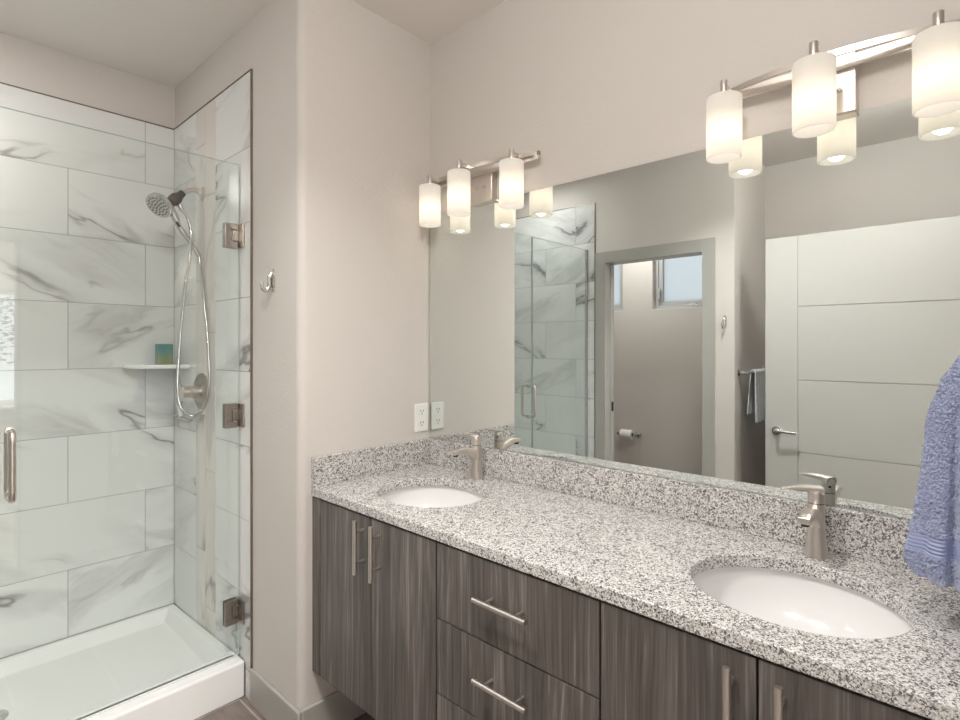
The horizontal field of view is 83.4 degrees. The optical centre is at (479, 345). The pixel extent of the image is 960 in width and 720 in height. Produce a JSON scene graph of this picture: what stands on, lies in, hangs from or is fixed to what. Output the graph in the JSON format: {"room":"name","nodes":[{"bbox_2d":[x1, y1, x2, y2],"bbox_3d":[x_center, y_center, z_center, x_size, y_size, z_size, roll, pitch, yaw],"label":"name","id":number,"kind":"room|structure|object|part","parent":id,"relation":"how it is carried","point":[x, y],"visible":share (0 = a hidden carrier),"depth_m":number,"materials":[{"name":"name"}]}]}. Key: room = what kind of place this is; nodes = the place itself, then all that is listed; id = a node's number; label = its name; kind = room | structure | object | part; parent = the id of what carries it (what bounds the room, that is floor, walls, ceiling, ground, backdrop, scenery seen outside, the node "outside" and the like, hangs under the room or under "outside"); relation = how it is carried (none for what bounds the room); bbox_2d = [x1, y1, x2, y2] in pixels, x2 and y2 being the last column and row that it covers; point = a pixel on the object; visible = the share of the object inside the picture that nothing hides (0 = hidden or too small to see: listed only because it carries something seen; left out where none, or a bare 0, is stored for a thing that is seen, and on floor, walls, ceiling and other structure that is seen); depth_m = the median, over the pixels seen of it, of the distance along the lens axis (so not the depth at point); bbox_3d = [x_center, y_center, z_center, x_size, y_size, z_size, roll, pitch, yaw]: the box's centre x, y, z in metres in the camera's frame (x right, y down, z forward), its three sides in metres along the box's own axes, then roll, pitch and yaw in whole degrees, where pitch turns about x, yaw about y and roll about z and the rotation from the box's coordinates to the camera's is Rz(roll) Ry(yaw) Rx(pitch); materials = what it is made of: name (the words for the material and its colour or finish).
{"room":"bathroom","nodes":[
{"label":"bathroom","id":0,"kind":"room"},
{"bbox_2d":[0,32,174,658],"bbox_3d":[-2.089,0.050,2.152,0.108,2.680,1.564,0,0,43],"label":"wall","id":1,"kind":"structure","parent":0,"point":[87,267],"depth_m":2.41,"materials":[{"name":"tile"}]},
{"bbox_2d":[122,363,189,368],"bbox_3d":[-1.518,0.096,2.529,0.222,0.018,0.222,0,0,43],"label":"corner shelf","id":2,"kind":"object","parent":1,"relation":"attached to","point":[128,366],"visible":0.98,"depth_m":2.48,"materials":[{"name":"white stone"}]},
{"bbox_2d":[155,344,172,363],"bbox_3d":[-1.512,0.039,2.580,0.066,0.096,0.066,0,0,43],"label":"candle jar","id":3,"kind":"object","parent":2,"relation":"on","point":[163,352],"visible":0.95,"depth_m":2.56,"materials":[{"name":"teal glass"}]},
{"bbox_2d":[0,0,505,87],"bbox_3d":[-1.182,-1.340,1.093,3.580,0.100,3.400,0,0,43],"label":"ceiling","id":4,"kind":"structure","parent":0,"point":[164,42],"depth_m":2.16,"materials":[{"name":"paint"}]},
{"bbox_2d":[195,695,375,719],"bbox_3d":[-1.182,1.440,1.093,3.580,0.100,3.400,0,0,43],"label":"floor","id":5,"kind":"structure","parent":0,"point":[241,708],"depth_m":2.04,"materials":[{"name":"grey tile"}]},
{"bbox_2d":[0,604,243,719],"bbox_3d":[-1.713,1.319,1.886,0.807,0.142,1.430,0,0,43],"label":"shower pan","id":6,"kind":"object","parent":5,"relation":"on","point":[75,677],"visible":0.98,"depth_m":2.17,"materials":[{"name":"white plastic"}]},
{"bbox_2d":[174,0,429,710],"bbox_3d":[-0.868,0.050,2.573,1.331,2.680,0.728,0,0,43],"label":"wall","id":7,"kind":"structure","parent":0,"point":[321,107],"depth_m":2.08,"materials":[{"name":"paint"}]},
{"bbox_2d":[0,106,243,719],"bbox_3d":[-1.223,0.259,1.903,0.124,1.977,0.739,0,0,43],"label":"shower door","id":8,"kind":"structure","parent":7,"relation":"attached to","point":[232,233],"depth_m":2.13,"materials":[{"name":"clear glass"}]},
{"bbox_3d":[-1.448,0.365,1.660,0.124,0.232,0.026,0,0,43],"label":"pull handle","id":9,"kind":"part","parent":8,"relation":"part of","materials":[{"name":"silver metal"}]},
{"bbox_3d":[-0.961,1.060,2.160,0.064,0.092,0.006,0,0,43],"label":"wall plate","id":10,"kind":"part","parent":8,"relation":"part of","materials":[{"name":"silver metal"}]},
{"bbox_3d":[-0.961,-0.440,2.160,0.064,0.092,0.006,0,0,43],"label":"wall plate","id":11,"kind":"part","parent":8,"relation":"part of","materials":[{"name":"silver metal"}]},
{"bbox_3d":[-0.961,0.277,2.160,0.064,0.092,0.006,0,0,43],"label":"wall plate","id":12,"kind":"part","parent":8,"relation":"part of","materials":[{"name":"silver metal"}]},
{"bbox_2d":[145,192,210,417],"bbox_3d":[-1.302,-0.171,2.325,0.233,0.953,0.143,0,0,-38],"label":"shower","id":13,"kind":"object","parent":7,"relation":"attached to","point":[158,204],"visible":1,"depth_m":2.35,"materials":[{"name":"silver metal"}]},
{"bbox_3d":[-1.313,-0.515,2.371,0.042,0.235,0.169,0,0,43],"label":"handle","id":14,"kind":"part","parent":13,"relation":"part of","materials":[{"name":"silver metal"}]},
{"bbox_2d":[173,401,192,423],"bbox_3d":[-1.400,0.313,2.548,0.205,0.091,0.034,0,0,43],"label":"squeegee","id":15,"kind":"object","parent":7,"relation":"attached to","point":[180,417],"visible":0.74,"depth_m":2.55,"materials":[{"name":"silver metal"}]},
{"bbox_3d":[-1.432,0.308,2.573,0.021,0.074,0.073,0,0,-41],"label":"handle","id":16,"kind":"part","parent":15,"relation":"part of","materials":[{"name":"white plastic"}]},
{"bbox_3d":[-1.405,0.351,2.542,0.205,0.013,0.003,0,0,43],"label":"rubber blade","id":17,"kind":"part","parent":15,"relation":"part of","materials":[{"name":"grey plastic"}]},
{"bbox_2d":[168,187,204,211],"bbox_3d":[-1.302,-0.654,2.385,0.062,0.129,0.148,0,0,43],"label":"shower arm","id":18,"kind":"object","parent":7,"relation":"attached to","point":[176,198],"visible":0.98,"depth_m":2.36},
{"bbox_2d":[177,203,184,211],"bbox_3d":[-1.315,-0.612,2.366,0.034,0.043,0.021,0,0,-29],"label":"outlet","id":19,"kind":"object","parent":18,"relation":"attached to","point":[179,205],"depth_m":2.36,"materials":[{"name":"silver metal"}]},
{"bbox_3d":[-1.286,-0.682,2.403,0.021,0.049,0.098,0,0,43],"label":"arm","id":20,"kind":"part","parent":18,"relation":"part of","materials":[{"name":"silver metal"}]},
{"bbox_2d":[177,373,207,409],"bbox_3d":[-1.293,0.206,2.406,0.168,0.168,0.097,0,0,43],"label":"shower valve","id":21,"kind":"object","parent":7,"relation":"attached to","point":[198,391],"visible":0.77,"depth_m":2.40,"materials":[{"name":"silver metal"}]},
{"bbox_3d":[-1.329,0.196,2.392,0.046,0.135,0.024,0,0,28],"label":"lever","id":22,"kind":"part","parent":21,"relation":"part of","materials":[{"name":"silver metal"}]},
{"bbox_3d":[-1.264,0.206,2.438,0.168,0.168,0.012,0,0,43],"label":"trim plate","id":23,"kind":"part","parent":21,"relation":"part of","materials":[{"name":"silver metal"}]},
{"bbox_2d":[260,269,274,292],"bbox_3d":[-0.780,-0.240,1.973,0.027,0.090,0.053,0,0,43],"label":"robe hook","id":24,"kind":"object","parent":7,"relation":"attached to","point":[271,276],"visible":1,"depth_m":1.98,"materials":[{"name":"silver metal"}]},
{"bbox_3d":[-0.766,-0.242,1.988,0.027,0.086,0.008,0,0,43],"label":"plate","id":25,"kind":"part","parent":24,"relation":"part of","materials":[{"name":"silver metal"}]},
{"bbox_2d":[250,668,364,719],"bbox_3d":[-0.550,1.323,2.193,0.377,0.135,0.614,0,0,43],"label":"baseboard","id":26,"kind":"structure","parent":7,"relation":"attached to","point":[265,698],"depth_m":1.96,"materials":[{"name":"grey paint"}]},
{"bbox_2d":[414,403,427,431],"bbox_3d":[-0.245,0.300,2.259,0.008,0.116,0.074,0,0,43],"label":"wall outlet","id":27,"kind":"object","parent":7,"relation":"attached to","point":[420,410],"visible":1,"depth_m":2.25,"materials":[{"name":"white plastic"}]},
{"bbox_2d":[419,408,424,414],"bbox_3d":[-0.244,0.276,2.257,0.002,0.029,0.034,0,0,43],"label":"socket","id":28,"kind":"object","parent":27,"relation":"attached to","point":[421,410],"depth_m":2.26,"materials":[{"name":"white plastic"}]},
{"bbox_2d":[419,420,424,426],"bbox_3d":[-0.244,0.324,2.257,0.002,0.029,0.034,0,0,43],"label":"socket","id":29,"kind":"object","parent":27,"relation":"attached to","point":[421,422],"depth_m":2.26,"materials":[{"name":"white plastic"}]},
{"bbox_2d":[430,0,959,212],"bbox_3d":[0.513,0.050,1.710,1.868,2.680,0.120,0,0,43],"label":"wall","id":30,"kind":"structure","parent":0,"point":[595,87],"depth_m":1.69,"materials":[{"name":"paint"}]},
{"bbox_2d":[312,496,437,719],"bbox_3d":[-0.180,0.833,1.863,0.640,0.614,0.593,0,0,43],"label":"vanity cabinet","id":31,"kind":"object","parent":30,"relation":"attached to","point":[374,581],"visible":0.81,"depth_m":1.64,"materials":[{"name":"grey"}]},
{"bbox_3d":[-0.565,0.835,1.884,0.048,0.611,0.020,0,0,43],"label":"filler panel","id":32,"kind":"part","parent":31,"relation":"part of","materials":[{"name":"grey wood"}]},
{"bbox_3d":[-0.437,0.835,1.765,0.290,0.608,0.019,0,0,43],"label":"door","id":33,"kind":"part","parent":31,"relation":"part of","materials":[{"name":"grey wood"}]},
{"bbox_3d":[-0.376,0.621,1.669,0.013,0.165,0.041,0,0,43],"label":"handle","id":34,"kind":"part","parent":31,"relation":"part of","materials":[{"name":"silver metal"}]},
{"bbox_3d":[-0.316,0.621,1.613,0.013,0.165,0.041,0,0,43],"label":"handle","id":35,"kind":"part","parent":31,"relation":"part of","materials":[{"name":"silver metal"}]},
{"bbox_3d":[-0.221,0.835,1.565,0.291,0.608,0.019,0,0,43],"label":"door","id":36,"kind":"part","parent":31,"relation":"part of","materials":[{"name":"grey wood"}]},
{"bbox_2d":[311,438,959,719],"bbox_3d":[0.238,0.458,1.501,1.746,0.135,0.558,0,0,43],"label":"countertop","id":37,"kind":"structure","parent":31,"relation":"on","point":[634,542],"depth_m":1.32,"materials":[{"name":"stone"}]},
{"bbox_2d":[380,486,483,507],"bbox_3d":[-0.165,0.598,1.836,0.441,0.144,0.389,0,0,43],"label":"undermount sink","id":38,"kind":"object","parent":37,"relation":"in","point":[419,496],"visible":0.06,"depth_m":2.01,"materials":[{"name":"white ceramic"}]},
{"bbox_2d":[450,434,482,479],"bbox_3d":[-0.064,0.412,1.999,0.096,0.164,0.149,0,0,43],"label":"faucet","id":39,"kind":"object","parent":37,"relation":"on","point":[474,453],"visible":1,"depth_m":2.00,"materials":[{"name":"silver metal"}]},
{"bbox_3d":[-0.058,0.400,1.972,0.029,0.061,0.118,0,0,43],"label":"spout","id":40,"kind":"part","parent":39,"relation":"part of","materials":[{"name":"silver metal"}]},
{"bbox_3d":[-0.041,0.350,2.030,0.094,0.039,0.036,0,0,19],"label":"lever","id":41,"kind":"part","parent":39,"relation":"part of","materials":[{"name":"silver metal"}]},
{"bbox_2d":[693,567,912,638],"bbox_3d":[0.635,0.598,1.096,0.441,0.144,0.389,0,0,43],"label":"undermount sink","id":42,"kind":"object","parent":37,"relation":"in","point":[787,599],"visible":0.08,"depth_m":1.23,"materials":[{"name":"white ceramic"}]},
{"bbox_2d":[780,484,828,559],"bbox_3d":[0.744,0.412,1.252,0.096,0.164,0.149,0,0,43],"label":"faucet","id":43,"kind":"object","parent":37,"relation":"on","point":[812,517],"visible":1,"depth_m":1.26,"materials":[{"name":"silver metal"}]},
{"bbox_3d":[0.767,0.350,1.283,0.094,0.039,0.036,0,0,19],"label":"lever","id":44,"kind":"part","parent":43,"relation":"part of","materials":[{"name":"silver metal"}]},
{"bbox_3d":[0.750,0.400,1.225,0.029,0.061,0.118,0,0,43],"label":"spout","id":45,"kind":"part","parent":43,"relation":"part of","materials":[{"name":"silver metal"}]},
{"bbox_2d":[419,148,540,227],"bbox_3d":[-0.038,-0.587,2.015,0.556,0.205,0.180,0,0,43],"label":"vanity light","id":46,"kind":"object","parent":30,"relation":"attached to","point":[473,185],"visible":1,"depth_m":1.97,"materials":[{"name":"white glass"}]},
{"bbox_3d":[-0.201,-0.563,2.163,0.086,0.158,0.086,0,0,43],"label":"lamp shade","id":47,"kind":"part","parent":46,"relation":"part of","materials":[{"name":"white glass"}]},
{"bbox_3d":[-0.194,-0.661,2.170,0.038,0.048,0.057,0,0,43],"label":"stem","id":48,"kind":"part","parent":46,"relation":"part of","materials":[{"name":"silver metal"}]},
{"bbox_3d":[-0.078,-0.563,1.987,0.086,0.158,0.086,0,0,43],"label":"lamp shade","id":49,"kind":"part","parent":46,"relation":"part of","materials":[{"name":"white glass"}]},
{"bbox_3d":[-0.068,-0.661,1.998,0.038,0.048,0.068,0,0,43],"label":"stem","id":50,"kind":"part","parent":46,"relation":"part of","materials":[{"name":"silver metal"}]},
{"bbox_3d":[0.110,-0.563,1.876,0.086,0.158,0.086,0,0,43],"label":"lamp shade","id":51,"kind":"part","parent":46,"relation":"part of","materials":[{"name":"white glass"}]},
{"bbox_3d":[0.114,-0.661,1.881,0.038,0.048,0.052,0,0,43],"label":"stem","id":52,"kind":"part","parent":46,"relation":"part of","materials":[{"name":"silver metal"}]},
{"bbox_2d":[437,542,602,719],"bbox_3d":[0.239,0.833,1.475,0.499,0.614,0.593,0,0,43],"label":"vanity cabinet","id":53,"kind":"object","parent":30,"relation":"attached to","point":[513,644],"visible":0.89,"depth_m":1.28,"materials":[{"name":"grey"}]},
{"bbox_3d":[0.072,1.038,1.295,0.495,0.200,0.019,0,0,43],"label":"drawer","id":54,"kind":"part","parent":53,"relation":"part of","materials":[{"name":"grey wood"}]},
{"bbox_3d":[0.051,0.819,1.273,0.163,0.014,0.041,0,0,43],"label":"handle","id":55,"kind":"part","parent":53,"relation":"part of","materials":[{"name":"silver metal"}]},
{"bbox_3d":[0.051,0.621,1.273,0.163,0.014,0.041,0,0,43],"label":"handle","id":56,"kind":"part","parent":53,"relation":"part of","materials":[{"name":"silver metal"}]},
{"bbox_3d":[0.072,0.836,1.295,0.495,0.198,0.019,0,0,43],"label":"drawer","id":57,"kind":"part","parent":53,"relation":"part of","materials":[{"name":"grey wood"}]},
{"bbox_2d":[428,438,910,568],"bbox_3d":[0.421,0.443,1.699,1.746,0.105,0.020,0,0,43],"label":"backsplash","id":58,"kind":"structure","parent":30,"relation":"attached to","point":[872,537],"depth_m":1.51,"materials":[{"name":"stone"}]},
{"bbox_2d":[429,99,959,519],"bbox_3d":[0.416,-0.081,1.712,1.714,0.942,0.008,0,0,43],"label":"wall mirror","id":59,"kind":"object","parent":30,"relation":"attached to","point":[785,312],"visible":0.89,"depth_m":1.47,"materials":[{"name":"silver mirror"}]},
{"bbox_2d":[601,601,930,719],"bbox_3d":[0.645,0.833,1.100,0.604,0.614,0.593,0,0,43],"label":"vanity cabinet","id":60,"kind":"object","parent":30,"relation":"attached to","point":[652,669],"visible":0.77,"depth_m":0.98,"materials":[{"name":"grey"}]},
{"bbox_3d":[0.366,0.835,1.023,0.296,0.608,0.019,0,0,43],"label":"door","id":61,"kind":"part","parent":60,"relation":"part of","materials":[{"name":"grey wood"}]},
{"bbox_3d":[0.428,0.628,0.925,0.013,0.165,0.041,0,0,43],"label":"handle","id":62,"kind":"part","parent":60,"relation":"part of","materials":[{"name":"silver metal"}]},
{"bbox_3d":[0.486,0.628,0.872,0.013,0.165,0.041,0,0,43],"label":"handle","id":63,"kind":"part","parent":60,"relation":"part of","materials":[{"name":"silver metal"}]},
{"bbox_3d":[0.588,0.835,0.818,0.299,0.608,0.019,0,0,43],"label":"door","id":64,"kind":"part","parent":60,"relation":"part of","materials":[{"name":"grey wood"}]},
{"bbox_2d":[706,9,959,163],"bbox_3d":[0.793,-0.588,1.246,0.556,0.205,0.180,0,0,43],"label":"vanity light","id":65,"kind":"object","parent":30,"relation":"attached to","point":[825,85],"visible":1,"depth_m":1.19,"materials":[{"name":"white glass"}]},
{"bbox_3d":[0.631,-0.564,1.394,0.086,0.158,0.086,0,0,43],"label":"lamp shade","id":66,"kind":"part","parent":65,"relation":"part of","materials":[{"name":"white glass"}]},
{"bbox_3d":[0.637,-0.662,1.401,0.038,0.048,0.057,0,0,43],"label":"stem","id":67,"kind":"part","parent":65,"relation":"part of","materials":[{"name":"silver metal"}]},
{"bbox_3d":[0.754,-0.564,1.218,0.086,0.158,0.086,0,0,43],"label":"lamp shade","id":68,"kind":"part","parent":65,"relation":"part of","materials":[{"name":"white glass"}]},
{"bbox_3d":[0.764,-0.662,1.229,0.038,0.048,0.068,0,0,43],"label":"stem","id":69,"kind":"part","parent":65,"relation":"part of","materials":[{"name":"silver metal"}]},
{"bbox_3d":[0.942,-0.564,1.107,0.086,0.158,0.086,0,0,43],"label":"lamp shade","id":70,"kind":"part","parent":65,"relation":"part of","materials":[{"name":"white glass"}]},
{"bbox_3d":[0.946,-0.662,1.112,0.038,0.048,0.052,0,0,43],"label":"stem","id":71,"kind":"part","parent":65,"relation":"part of","materials":[{"name":"silver metal"}]},
{"bbox_3d":[0.193,0.050,0.076,0.120,2.680,2.714,0,0,43],"label":"wall","id":72,"kind":"structure","parent":0,"visible":0},
{"bbox_3d":[0.877,-0.007,0.930,0.035,0.198,0.179,0,0,43],"label":"towel ring","id":73,"kind":"object","parent":72,"relation":"attached to","visible":0},
{"bbox_2d":[902,355,959,592],"bbox_3d":[0.856,0.194,0.949,0.166,0.425,0.296,0,0,43],"label":"hand towel","id":74,"kind":"object","parent":73,"relation":"hanging from","point":[931,550],"visible":1,"depth_m":0.92,"materials":[{"name":"blue fabric"}]}
]}

